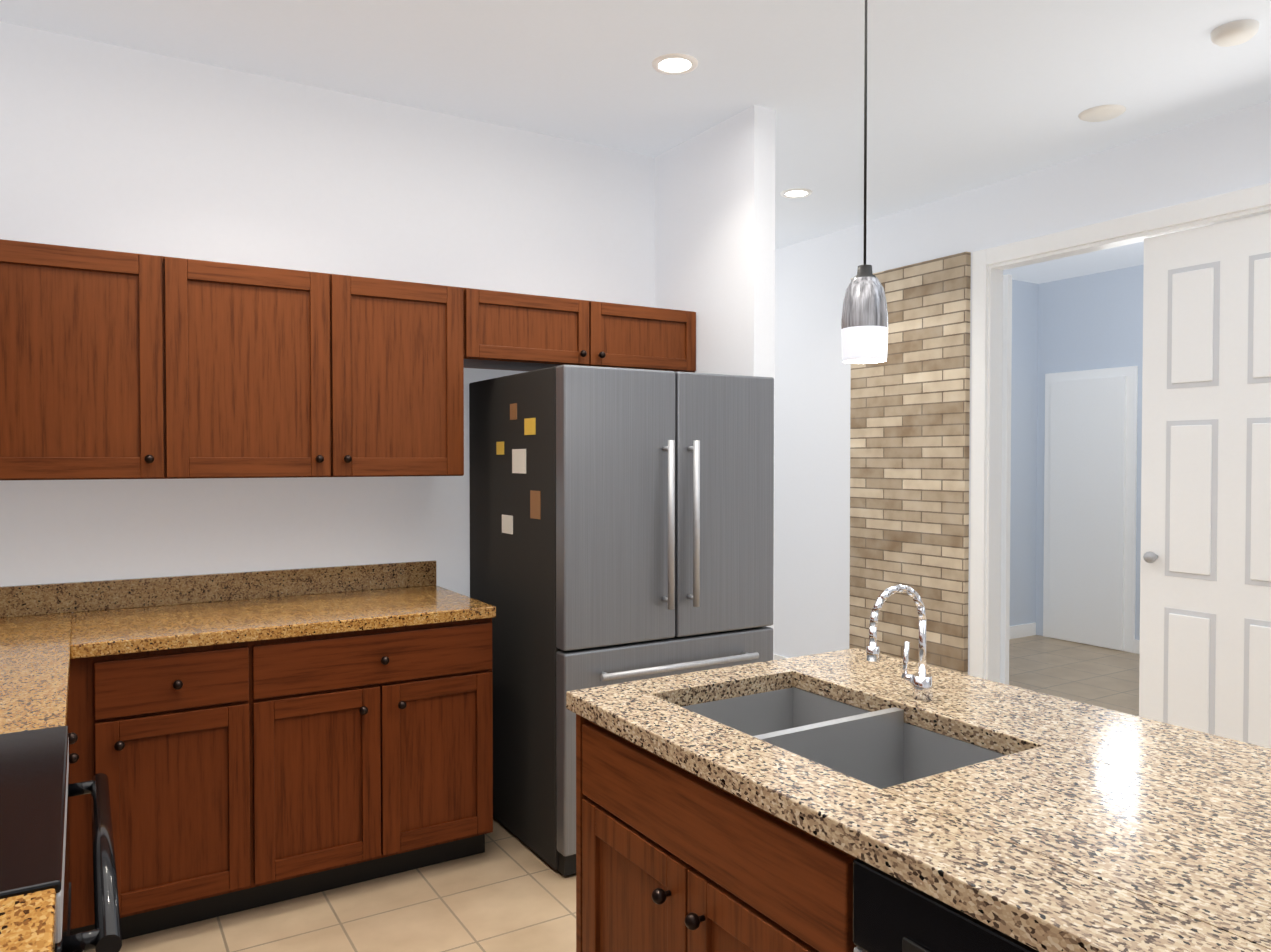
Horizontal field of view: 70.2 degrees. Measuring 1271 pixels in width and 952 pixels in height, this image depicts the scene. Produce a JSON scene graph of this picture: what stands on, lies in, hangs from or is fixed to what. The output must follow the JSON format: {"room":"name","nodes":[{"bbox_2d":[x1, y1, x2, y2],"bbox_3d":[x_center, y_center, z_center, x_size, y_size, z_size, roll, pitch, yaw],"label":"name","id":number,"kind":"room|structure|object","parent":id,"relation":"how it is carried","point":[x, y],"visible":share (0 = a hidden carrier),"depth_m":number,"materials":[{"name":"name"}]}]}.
{"room":"kitchen","nodes":[
{"label":"kitchen","id":0,"kind":"room"},
{"bbox_2d":[0,888,55,951],"bbox_3d":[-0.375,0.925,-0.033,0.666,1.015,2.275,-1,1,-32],"label":"countertop","id":1,"kind":"structure","parent":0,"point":[28,922],"depth_m":1.01,"materials":[{"name":"brown stone"}]},
{"bbox_2d":[0,21,654,612],"bbox_3d":[-1.167,-0.062,3.575,3.110,2.856,0.100,-1,1,-32],"label":"wall","id":2,"kind":"structure","parent":0,"point":[110,147],"depth_m":3.39,"materials":[{"name":"paint"}]},
{"bbox_2d":[0,239,195,479],"bbox_3d":[-1.790,-0.348,2.923,0.585,0.715,0.348,-1,1,-32],"label":"upper cabinet","id":3,"kind":"object","parent":2,"relation":"attached to","point":[118,365],"depth_m":2.80,"materials":[{"name":"brown wood"}]},
{"bbox_2d":[192,259,467,478],"bbox_3d":[-1.197,-0.355,3.286,1.080,0.715,0.348,-1,1,-32],"label":"upper cabinet","id":4,"kind":"object","parent":2,"relation":"attached to","point":[296,373],"depth_m":3.15,"materials":[{"name":"brown wood"}]},
{"bbox_2d":[468,288,695,372],"bbox_3d":[-0.277,-0.588,3.846,1.075,0.269,0.348,-1,1,-32],"label":"upper cabinet","id":5,"kind":"object","parent":2,"relation":"attached to","point":[507,330],"depth_m":3.67,"materials":[{"name":"brown wood"}]},
{"bbox_2d":[85,635,1139,951],"bbox_3d":[2.459,1.433,2.668,8.516,0.100,10.200,-1,1,-32],"label":"floor","id":6,"kind":"structure","parent":0,"point":[507,891],"depth_m":2.90,"materials":[{"name":"tile"}]},
{"bbox_2d":[0,726,121,951],"bbox_3d":[-1.148,0.808,1.275,0.717,1.140,0.758,-1,1,-32],"label":"range","id":7,"kind":"object","parent":6,"relation":"on","point":[37,790],"visible":0.92,"depth_m":1.32,"materials":[{"name":"black metal"}]},
{"bbox_2d":[70,816,71,899],"bbox_3d":[-1.621,0.958,1.962,0.628,0.875,0.893,-1,1,-32],"label":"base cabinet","id":8,"kind":"object","parent":6,"relation":"on","point":[70,816],"depth_m":2.56,"materials":[{"name":"brown wood"}]},
{"bbox_2d":[68,640,279,939],"bbox_3d":[-1.537,0.940,2.938,0.576,0.875,0.628,-1,1,-32],"label":"base cabinet","id":9,"kind":"object","parent":6,"relation":"on","point":[242,741],"depth_m":2.70,"materials":[{"name":"brown wood"}]},
{"bbox_2d":[0,612,71,733],"bbox_3d":[-1.784,0.495,2.238,0.648,0.040,1.549,-1,1,-32],"label":"countertop","id":10,"kind":"structure","parent":9,"relation":"on","point":[36,647],"depth_m":2.22,"materials":[{"name":"beige stone"}]},
{"bbox_2d":[72,584,495,659],"bbox_3d":[-1.201,0.479,3.124,1.272,0.040,0.648,-1,1,-32],"label":"countertop","id":11,"kind":"structure","parent":9,"relation":"on","point":[249,619],"depth_m":2.98,"materials":[{"name":"beige stone"}]},
{"bbox_2d":[280,620,492,901],"bbox_3d":[-1.033,0.934,3.247,0.867,0.875,0.628,-1,1,-32],"label":"base cabinet","id":12,"kind":"object","parent":6,"relation":"on","point":[386,735],"depth_m":3.01,"materials":[{"name":"brown wood"}]},
{"bbox_2d":[469,365,773,875],"bbox_3d":[-0.064,0.490,3.624,0.918,1.750,0.927,-1,1,-32],"label":"fridge","id":13,"kind":"object","parent":6,"relation":"on","point":[621,525],"visible":0.85,"depth_m":3.25,"materials":[{"name":"grey metal"}]},
{"bbox_2d":[566,704,1057,951],"bbox_3d":[0.504,0.966,1.534,0.668,0.875,1.465,-1,1,-32],"label":"kitchen island","id":14,"kind":"object","parent":6,"relation":"on","point":[671,857],"depth_m":1.56,"materials":[{"name":"brown wood"}]},
{"bbox_2d":[566,661,1270,951],"bbox_3d":[0.480,0.509,1.515,0.560,0.040,1.519,-1,1,-32],"label":"island countertop","id":15,"kind":"structure","parent":14,"relation":"on","point":[1072,852],"depth_m":1.27,"materials":[{"name":"beige stone"}]},
{"bbox_2d":[666,676,1029,783],"bbox_3d":[0.386,0.611,1.814,0.418,0.232,0.681,-1,1,-32],"label":"sink","id":16,"kind":"object","parent":15,"relation":"in","point":[878,741],"depth_m":1.89,"materials":[{"name":"grey metal"}]},
{"bbox_2d":[766,648,1270,811],"bbox_3d":[0.861,0.505,1.748,0.334,0.040,1.519,-1,1,-32],"label":"island countertop","id":17,"kind":"structure","parent":14,"relation":"on","point":[1239,770],"depth_m":1.75,"materials":[{"name":"beige stone"}]},
{"bbox_2d":[862,585,937,699],"bbox_3d":[0.549,0.358,1.936,0.188,0.246,0.086,-1,1,-32],"label":"faucet","id":18,"kind":"object","parent":17,"relation":"on","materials":[{"name":"silver metal"}]},
{"bbox_2d":[0,0,1270,283],"bbox_3d":[2.459,-1.523,2.614,8.516,0.100,10.200,-1,1,-32],"label":"ceiling","id":19,"kind":"structure","parent":0,"point":[964,96],"depth_m":3.29,"materials":[{"name":"paint"}]},
{"bbox_2d":[651,53,697,74],"bbox_3d":[0.142,-1.480,3.254,0.170,0.007,0.170,-1,1,-32],"label":"recessed light","id":20,"kind":"object","parent":19,"relation":"in","point":[674,64],"visible":1,"depth_m":3.24,"materials":[{"name":"white"}]},
{"bbox_2d":[780,188,811,197],"bbox_3d":[0.859,-1.509,4.828,0.170,0.007,0.170,-1,1,-32],"label":"recessed light","id":21,"kind":"object","parent":19,"relation":"in","point":[796,193],"visible":1,"depth_m":4.82,"materials":[{"name":"white"}]},
{"bbox_2d":[841,0,887,363],"bbox_3d":[0.603,-0.885,2.371,0.130,1.166,0.130,-1,1,-32],"label":"pendant light","id":22,"kind":"object","parent":19,"relation":"hanging from","point":[864,328],"visible":1,"depth_m":2.34,"materials":[{"name":"silver"}]},
{"bbox_2d":[1078,104,1125,121],"bbox_3d":[1.917,-1.486,3.713,0.176,0.012,0.176,-1,1,-32],"label":"ceiling speaker","id":23,"kind":"object","parent":19,"relation":"attached to","point":[1101,113],"visible":0.98,"depth_m":3.69,"materials":[{"name":"white plastic"}]},
{"bbox_2d":[1210,19,1258,46],"bbox_3d":[1.984,-1.462,2.992,0.136,0.035,0.136,-1,1,-32],"label":"smoke detector","id":24,"kind":"object","parent":19,"relation":"attached to","point":[1237,32],"visible":1,"depth_m":2.96,"materials":[{"name":"white plastic"}]},
{"bbox_2d":[655,105,774,659],"bbox_3d":[0.331,-0.070,4.001,0.110,2.856,0.740,-1,1,-32],"label":"wall","id":25,"kind":"structure","parent":0,"point":[715,228],"depth_m":3.81,"materials":[{"name":"paint"}]},
{"bbox_2d":[774,100,1270,674],"bbox_3d":[3.003,-0.050,2.916,0.100,2.856,10.100,-1,1,-32],"label":"wall","id":26,"kind":"structure","parent":0,"point":[1200,160],"depth_m":5.58,"materials":[{"name":"paint"}]},
{"bbox_2d":[774,654,787,659],"bbox_3d":[0.822,1.264,6.389,0.014,0.100,1.940,-1,1,-32],"label":"baseboard","id":27,"kind":"structure","parent":26,"relation":"attached to","point":[777,657],"depth_m":6.12,"materials":[{"name":"white wood"}]},
{"bbox_2d":[849,252,970,674],"bbox_3d":[1.545,0.072,5.168,0.034,2.530,0.840,-1,1,-32],"label":"cladding","id":28,"kind":"object","parent":26,"relation":"attached to","point":[909,454],"visible":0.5,"depth_m":5.08,"materials":[{"name":"beige brick"}]},
{"bbox_2d":[1000,274,1011,684],"bbox_3d":[1.775,0.121,5.152,0.111,2.408,0.750,-1,1,-32],"label":"door leaf","id":29,"kind":"structure","parent":26,"relation":"in","point":[1006,477],"depth_m":4.85,"materials":[{"name":"white wood"}]},
{"bbox_2d":[970,183,1270,682],"bbox_3d":[2.279,0.094,4.082,0.120,2.525,1.730,-1,1,-32],"label":"door frame","id":30,"kind":"structure","parent":26,"relation":"attached to","point":[986,454],"depth_m":4.72,"materials":[{"name":"white wood"}]},
{"bbox_2d":[1139,212,1270,747],"bbox_3d":[2.455,0.147,3.737,0.111,2.408,0.753,-1,1,-32],"label":"door leaf","id":31,"kind":"structure","parent":26,"relation":"in","point":[1205,618],"depth_m":3.82,"materials":[{"name":"white wood"}]},
{"bbox_2d":[1010,280,1037,634],"bbox_3d":[2.173,-0.120,6.747,2.490,2.856,0.100,-1,1,-32],"label":"wall","id":32,"kind":"structure","parent":0,"point":[1024,372],"depth_m":7.27,"materials":[{"name":"paint"}]},
{"bbox_2d":[1009,623,1035,638],"bbox_3d":[2.201,1.258,6.722,2.486,0.100,0.014,-1,1,-32],"label":"baseboard","id":33,"kind":"structure","parent":32,"relation":"attached to","point":[1022,630],"depth_m":7.27,"materials":[{"name":"white wood"}]},
{"bbox_2d":[1038,265,1143,639],"bbox_3d":[4.514,-0.096,5.426,0.100,2.856,4.800,-1,1,-32],"label":"wall","id":34,"kind":"structure","parent":0,"point":[1088,322],"depth_m":6.96,"materials":[{"name":"paint"}]},
{"bbox_2d":[1043,366,1137,652],"bbox_3d":[3.483,0.244,6.970,0.050,2.120,0.740,-1,1,-32],"label":"door","id":35,"kind":"structure","parent":34,"relation":"attached to","point":[1090,501],"depth_m":6.92,"materials":[{"name":"white wood"}]},
{"bbox_2d":[1134,639,1139,653],"bbox_3d":[4.680,1.289,5.072,0.014,0.100,3.780,-1,1,-32],"label":"baseboard","id":36,"kind":"structure","parent":34,"relation":"attached to","point":[1136,642],"depth_m":6.66,"materials":[{"name":"white wood"}]}
]}

